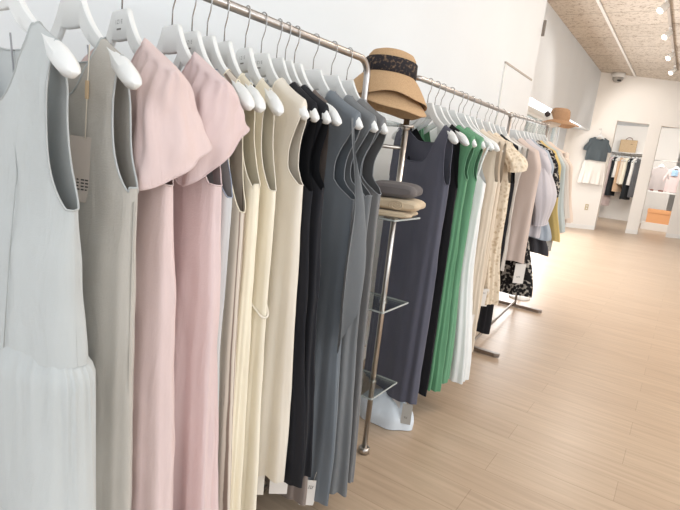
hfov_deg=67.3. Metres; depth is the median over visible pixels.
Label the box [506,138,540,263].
dress
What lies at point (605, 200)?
dress
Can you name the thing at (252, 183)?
dress
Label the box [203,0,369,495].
clothes rack
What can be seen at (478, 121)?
clothes hanger
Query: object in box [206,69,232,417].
dress
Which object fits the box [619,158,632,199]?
blouse
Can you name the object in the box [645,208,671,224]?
storage box
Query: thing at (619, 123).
ceiling
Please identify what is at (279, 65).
clothes hanger
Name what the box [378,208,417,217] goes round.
folded top
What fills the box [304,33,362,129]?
clothes hanger
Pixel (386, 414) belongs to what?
plastic bag
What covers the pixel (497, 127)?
clothes hanger
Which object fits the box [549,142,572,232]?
coat
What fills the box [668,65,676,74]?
spot lamp
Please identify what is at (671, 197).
wall
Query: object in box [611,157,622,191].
dress
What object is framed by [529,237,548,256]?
skirt
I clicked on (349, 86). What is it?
clothes hanger
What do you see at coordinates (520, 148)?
dress
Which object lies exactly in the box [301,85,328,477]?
dress
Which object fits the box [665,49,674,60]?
spot lamp
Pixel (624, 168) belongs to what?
blouse
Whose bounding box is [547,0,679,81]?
ceiling
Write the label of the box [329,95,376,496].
dress
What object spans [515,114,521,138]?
clothes hanger
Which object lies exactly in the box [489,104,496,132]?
clothes hanger
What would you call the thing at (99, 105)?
dress
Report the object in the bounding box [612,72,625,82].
dome camera
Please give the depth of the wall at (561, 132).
11.45 m
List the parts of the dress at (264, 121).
lace trim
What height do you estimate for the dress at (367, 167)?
1.297 m
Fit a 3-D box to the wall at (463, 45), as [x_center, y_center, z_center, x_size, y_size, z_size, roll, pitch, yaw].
[-0.429,-0.991,1.810,0.180,3.570,7.700,14,14,32]
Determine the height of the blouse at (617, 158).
0.632 m
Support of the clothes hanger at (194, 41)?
hanging from the clothes rack at (237, 8)
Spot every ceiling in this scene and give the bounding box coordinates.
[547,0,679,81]
[617,121,677,128]
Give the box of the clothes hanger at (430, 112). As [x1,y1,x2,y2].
[391,78,458,143]
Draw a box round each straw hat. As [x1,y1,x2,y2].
[354,48,426,110]
[358,90,425,119]
[542,108,578,128]
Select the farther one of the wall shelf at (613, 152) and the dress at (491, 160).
the wall shelf at (613, 152)
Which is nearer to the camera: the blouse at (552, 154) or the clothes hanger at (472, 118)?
the clothes hanger at (472, 118)
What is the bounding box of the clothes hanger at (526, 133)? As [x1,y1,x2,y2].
[523,116,529,138]
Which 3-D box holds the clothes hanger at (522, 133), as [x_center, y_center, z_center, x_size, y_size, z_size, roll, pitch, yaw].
[1.217,-0.812,3.473,0.023,0.268,0.363,-5,16,-43]
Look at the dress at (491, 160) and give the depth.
2.58 m
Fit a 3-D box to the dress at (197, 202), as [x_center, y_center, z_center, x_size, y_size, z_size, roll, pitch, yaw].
[-0.435,0.181,1.266,0.550,1.286,0.161,17,16,42]
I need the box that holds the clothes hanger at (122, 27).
[106,0,141,53]
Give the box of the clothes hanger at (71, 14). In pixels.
[50,0,141,89]
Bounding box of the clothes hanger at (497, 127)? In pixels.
[494,106,502,134]
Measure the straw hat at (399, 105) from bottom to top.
0.191 m
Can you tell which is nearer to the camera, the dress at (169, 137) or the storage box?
the dress at (169, 137)
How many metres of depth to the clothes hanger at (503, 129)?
3.03 m
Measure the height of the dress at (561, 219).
0.668 m
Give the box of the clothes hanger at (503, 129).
[499,109,509,137]
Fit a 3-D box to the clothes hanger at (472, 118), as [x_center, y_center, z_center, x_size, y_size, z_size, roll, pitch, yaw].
[0.662,-0.679,2.627,0.024,0.268,0.363,-5,16,-44]
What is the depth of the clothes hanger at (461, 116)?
2.46 m
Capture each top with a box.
[375,180,422,197]
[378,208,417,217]
[379,196,425,211]
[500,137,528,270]
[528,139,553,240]
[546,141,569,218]
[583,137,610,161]
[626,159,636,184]
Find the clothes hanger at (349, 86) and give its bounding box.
[341,47,387,133]
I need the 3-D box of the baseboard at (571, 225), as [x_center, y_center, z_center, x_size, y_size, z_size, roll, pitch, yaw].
[8.720,-0.401,12.460,7.511,0.100,0.014,6,12,-4]
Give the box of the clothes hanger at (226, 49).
[211,0,265,112]
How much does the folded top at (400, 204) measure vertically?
0.046 m
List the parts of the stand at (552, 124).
post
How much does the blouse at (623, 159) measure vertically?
0.794 m
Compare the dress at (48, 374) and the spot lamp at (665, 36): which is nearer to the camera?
the dress at (48, 374)
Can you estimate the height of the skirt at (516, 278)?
0.963 m
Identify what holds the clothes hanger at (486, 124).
hanging from the clothes rack at (511, 115)
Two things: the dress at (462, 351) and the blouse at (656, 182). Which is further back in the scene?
the blouse at (656, 182)
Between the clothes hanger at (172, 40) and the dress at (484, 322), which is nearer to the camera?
the clothes hanger at (172, 40)
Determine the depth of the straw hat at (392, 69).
1.84 m
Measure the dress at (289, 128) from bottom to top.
1.147 m
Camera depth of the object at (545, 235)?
3.48 m
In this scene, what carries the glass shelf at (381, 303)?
attached to the display stand at (374, 385)
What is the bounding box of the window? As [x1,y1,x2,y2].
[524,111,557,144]
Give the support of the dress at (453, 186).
hanging from the clothes hanger at (462, 138)
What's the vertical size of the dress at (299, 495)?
1.236 m
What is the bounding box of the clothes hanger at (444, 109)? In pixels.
[417,83,476,146]
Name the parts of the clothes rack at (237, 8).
rail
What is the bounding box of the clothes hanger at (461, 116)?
[437,91,493,150]
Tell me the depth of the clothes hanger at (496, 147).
2.50 m
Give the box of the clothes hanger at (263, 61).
[244,12,308,120]
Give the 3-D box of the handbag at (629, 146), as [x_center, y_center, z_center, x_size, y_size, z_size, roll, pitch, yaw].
[8.841,-3.373,15.669,0.460,0.460,0.155,14,14,32]
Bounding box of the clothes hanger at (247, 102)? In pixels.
[202,0,254,110]
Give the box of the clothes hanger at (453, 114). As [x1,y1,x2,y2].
[423,87,485,148]
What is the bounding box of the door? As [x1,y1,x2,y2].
[495,61,531,130]
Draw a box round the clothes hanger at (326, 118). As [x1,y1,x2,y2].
[268,22,330,123]
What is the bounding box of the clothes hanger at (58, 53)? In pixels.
[0,0,80,78]
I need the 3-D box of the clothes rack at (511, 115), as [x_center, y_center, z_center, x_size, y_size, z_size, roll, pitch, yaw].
[0.910,-0.183,3.417,0.620,1.630,2.729,14,14,32]
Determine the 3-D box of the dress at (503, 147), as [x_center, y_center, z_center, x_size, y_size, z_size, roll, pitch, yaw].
[0.653,-0.113,2.826,0.092,1.136,0.406,-5,16,-44]
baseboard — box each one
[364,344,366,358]
[565,223,679,238]
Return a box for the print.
[76,178,87,190]
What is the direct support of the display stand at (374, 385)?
on the floor
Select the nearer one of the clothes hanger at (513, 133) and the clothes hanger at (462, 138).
the clothes hanger at (462, 138)
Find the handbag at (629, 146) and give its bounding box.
[618,137,637,152]
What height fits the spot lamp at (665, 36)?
0.179 m
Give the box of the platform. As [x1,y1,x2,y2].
[640,221,667,231]
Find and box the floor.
[256,217,679,509]
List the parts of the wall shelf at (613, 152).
hanging rail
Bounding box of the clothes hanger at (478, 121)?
[475,99,486,131]
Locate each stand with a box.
[358,119,419,455]
[509,113,560,300]
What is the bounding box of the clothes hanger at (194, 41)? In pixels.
[173,0,213,70]
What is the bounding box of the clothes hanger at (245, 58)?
[236,5,283,115]
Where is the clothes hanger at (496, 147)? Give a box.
[463,93,499,151]
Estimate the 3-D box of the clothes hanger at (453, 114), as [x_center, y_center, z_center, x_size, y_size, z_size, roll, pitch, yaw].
[0.508,-0.650,2.401,0.422,0.268,0.023,16,15,39]
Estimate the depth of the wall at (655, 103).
11.84 m
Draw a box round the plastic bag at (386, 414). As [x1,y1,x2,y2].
[360,391,413,430]
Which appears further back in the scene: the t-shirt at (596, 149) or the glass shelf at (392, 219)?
the t-shirt at (596, 149)
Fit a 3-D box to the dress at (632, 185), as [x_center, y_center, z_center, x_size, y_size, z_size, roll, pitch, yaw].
[8.958,-2.316,15.461,0.456,1.166,0.126,0,13,-29]
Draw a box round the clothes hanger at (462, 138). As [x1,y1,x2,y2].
[412,81,468,145]
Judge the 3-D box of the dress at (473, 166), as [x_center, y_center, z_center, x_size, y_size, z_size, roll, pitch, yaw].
[0.434,-0.011,2.537,0.440,1.227,0.108,17,16,43]
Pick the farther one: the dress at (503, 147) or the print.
the dress at (503, 147)
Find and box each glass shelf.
[361,371,393,399]
[369,293,406,313]
[378,215,416,221]
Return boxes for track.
[667,0,676,71]
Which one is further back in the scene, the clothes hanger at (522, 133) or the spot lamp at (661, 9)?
the spot lamp at (661, 9)
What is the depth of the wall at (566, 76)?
8.74 m
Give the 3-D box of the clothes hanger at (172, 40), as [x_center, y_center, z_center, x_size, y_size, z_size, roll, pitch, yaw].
[-0.370,-0.471,1.123,0.422,0.268,0.031,17,16,42]
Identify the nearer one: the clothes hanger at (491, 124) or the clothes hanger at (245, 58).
the clothes hanger at (245, 58)
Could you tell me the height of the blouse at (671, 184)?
0.654 m
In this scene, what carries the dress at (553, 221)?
hanging from the clothes hanger
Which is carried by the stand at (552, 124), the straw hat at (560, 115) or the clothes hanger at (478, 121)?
the straw hat at (560, 115)
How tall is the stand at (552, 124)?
1.769 m
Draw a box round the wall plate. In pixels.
[541,20,546,35]
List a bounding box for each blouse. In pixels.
[525,139,556,237]
[536,140,559,197]
[611,157,619,176]
[616,158,625,183]
[619,158,629,183]
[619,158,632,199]
[648,166,669,191]
[663,168,679,192]
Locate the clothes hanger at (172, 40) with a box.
[156,0,191,66]
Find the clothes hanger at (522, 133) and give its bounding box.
[520,115,526,139]
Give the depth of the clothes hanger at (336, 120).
1.42 m
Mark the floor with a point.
(578, 408)
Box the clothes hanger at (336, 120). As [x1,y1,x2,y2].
[293,25,341,125]
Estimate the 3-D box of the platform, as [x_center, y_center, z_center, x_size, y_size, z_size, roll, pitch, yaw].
[8.647,-0.773,13.970,0.720,0.201,0.380,14,14,32]
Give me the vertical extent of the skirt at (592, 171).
0.580 m
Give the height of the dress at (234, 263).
1.270 m
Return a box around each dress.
[0,21,95,509]
[68,37,138,509]
[81,38,211,509]
[173,52,249,509]
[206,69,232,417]
[218,69,245,509]
[230,73,260,509]
[240,78,276,509]
[253,82,317,493]
[257,78,306,494]
[265,89,328,505]
[299,90,365,505]
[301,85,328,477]
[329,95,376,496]
[348,98,386,482]
[364,125,452,424]
[407,124,459,396]
[418,125,474,391]
[421,125,483,383]
[430,127,490,383]
[472,129,500,351]
[476,130,506,328]
[476,134,517,333]
[481,133,527,305]
[505,136,522,173]
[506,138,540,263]
[540,141,560,250]
[543,141,565,232]
[600,156,613,205]
[604,157,616,195]
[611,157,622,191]
[627,159,640,197]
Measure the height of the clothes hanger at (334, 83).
0.268 m
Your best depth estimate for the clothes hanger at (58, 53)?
0.76 m
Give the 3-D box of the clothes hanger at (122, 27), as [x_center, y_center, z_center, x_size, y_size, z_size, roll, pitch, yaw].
[-0.438,-0.458,1.025,0.422,0.268,0.031,17,15,41]
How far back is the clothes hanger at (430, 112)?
2.16 m
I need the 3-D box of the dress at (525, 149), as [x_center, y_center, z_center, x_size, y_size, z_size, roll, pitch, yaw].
[0.913,-0.324,3.143,0.381,0.796,0.090,16,15,38]
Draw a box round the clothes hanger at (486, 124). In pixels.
[482,102,493,133]
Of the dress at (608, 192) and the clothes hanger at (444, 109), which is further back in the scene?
the dress at (608, 192)
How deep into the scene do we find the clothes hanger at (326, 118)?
1.40 m
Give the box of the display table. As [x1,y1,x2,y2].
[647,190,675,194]
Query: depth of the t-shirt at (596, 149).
11.77 m
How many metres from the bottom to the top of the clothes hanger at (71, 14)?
0.268 m
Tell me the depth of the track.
7.88 m
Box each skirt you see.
[500,237,532,297]
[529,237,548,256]
[577,160,605,184]
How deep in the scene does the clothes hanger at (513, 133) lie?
3.24 m
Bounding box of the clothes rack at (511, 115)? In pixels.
[416,75,549,357]
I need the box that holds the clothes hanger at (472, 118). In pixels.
[470,96,479,130]
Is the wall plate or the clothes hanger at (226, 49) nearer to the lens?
the clothes hanger at (226, 49)
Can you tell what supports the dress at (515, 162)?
hanging from the clothes hanger at (486, 124)
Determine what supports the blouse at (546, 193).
in the clothes rack at (511, 115)
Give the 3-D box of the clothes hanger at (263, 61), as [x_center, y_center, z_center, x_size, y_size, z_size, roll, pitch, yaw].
[-0.212,-0.502,1.355,0.025,0.268,0.422,-5,16,-45]
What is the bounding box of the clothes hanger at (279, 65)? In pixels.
[262,18,318,121]
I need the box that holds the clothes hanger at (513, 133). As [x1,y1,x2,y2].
[509,113,518,139]
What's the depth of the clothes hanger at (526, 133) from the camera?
3.55 m
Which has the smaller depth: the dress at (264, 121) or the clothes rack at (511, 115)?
the dress at (264, 121)
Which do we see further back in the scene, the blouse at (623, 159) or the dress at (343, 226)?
the blouse at (623, 159)
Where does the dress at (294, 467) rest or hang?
hanging from the clothes hanger at (279, 65)
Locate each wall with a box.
[0,0,546,344]
[528,1,600,130]
[555,127,566,149]
[563,72,679,234]
[598,125,679,222]
[666,154,679,210]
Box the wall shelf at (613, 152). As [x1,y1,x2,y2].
[611,151,642,155]
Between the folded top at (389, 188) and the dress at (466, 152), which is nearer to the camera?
the folded top at (389, 188)
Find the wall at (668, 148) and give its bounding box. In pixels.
[598,125,679,222]
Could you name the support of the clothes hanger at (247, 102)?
hanging from the clothes rack at (237, 8)
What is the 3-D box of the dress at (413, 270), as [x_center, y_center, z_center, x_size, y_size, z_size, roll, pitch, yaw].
[0.292,0.083,2.353,0.107,1.336,0.396,-1,14,-33]
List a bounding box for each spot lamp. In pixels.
[656,0,669,13]
[661,27,672,39]
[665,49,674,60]
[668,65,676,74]
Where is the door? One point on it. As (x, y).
(515, 86)
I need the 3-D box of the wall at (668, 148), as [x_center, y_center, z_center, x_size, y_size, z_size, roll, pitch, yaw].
[9.098,-2.522,15.968,2.263,2.900,0.120,14,14,32]
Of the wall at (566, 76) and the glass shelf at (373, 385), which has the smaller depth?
the glass shelf at (373, 385)
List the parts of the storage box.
box lid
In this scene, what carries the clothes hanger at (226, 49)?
hanging from the clothes rack at (237, 8)
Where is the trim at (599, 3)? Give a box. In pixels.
[596,0,635,76]
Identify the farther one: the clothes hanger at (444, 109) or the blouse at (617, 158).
the blouse at (617, 158)
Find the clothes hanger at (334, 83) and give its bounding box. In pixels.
[316,41,378,132]
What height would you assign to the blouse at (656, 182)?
0.669 m

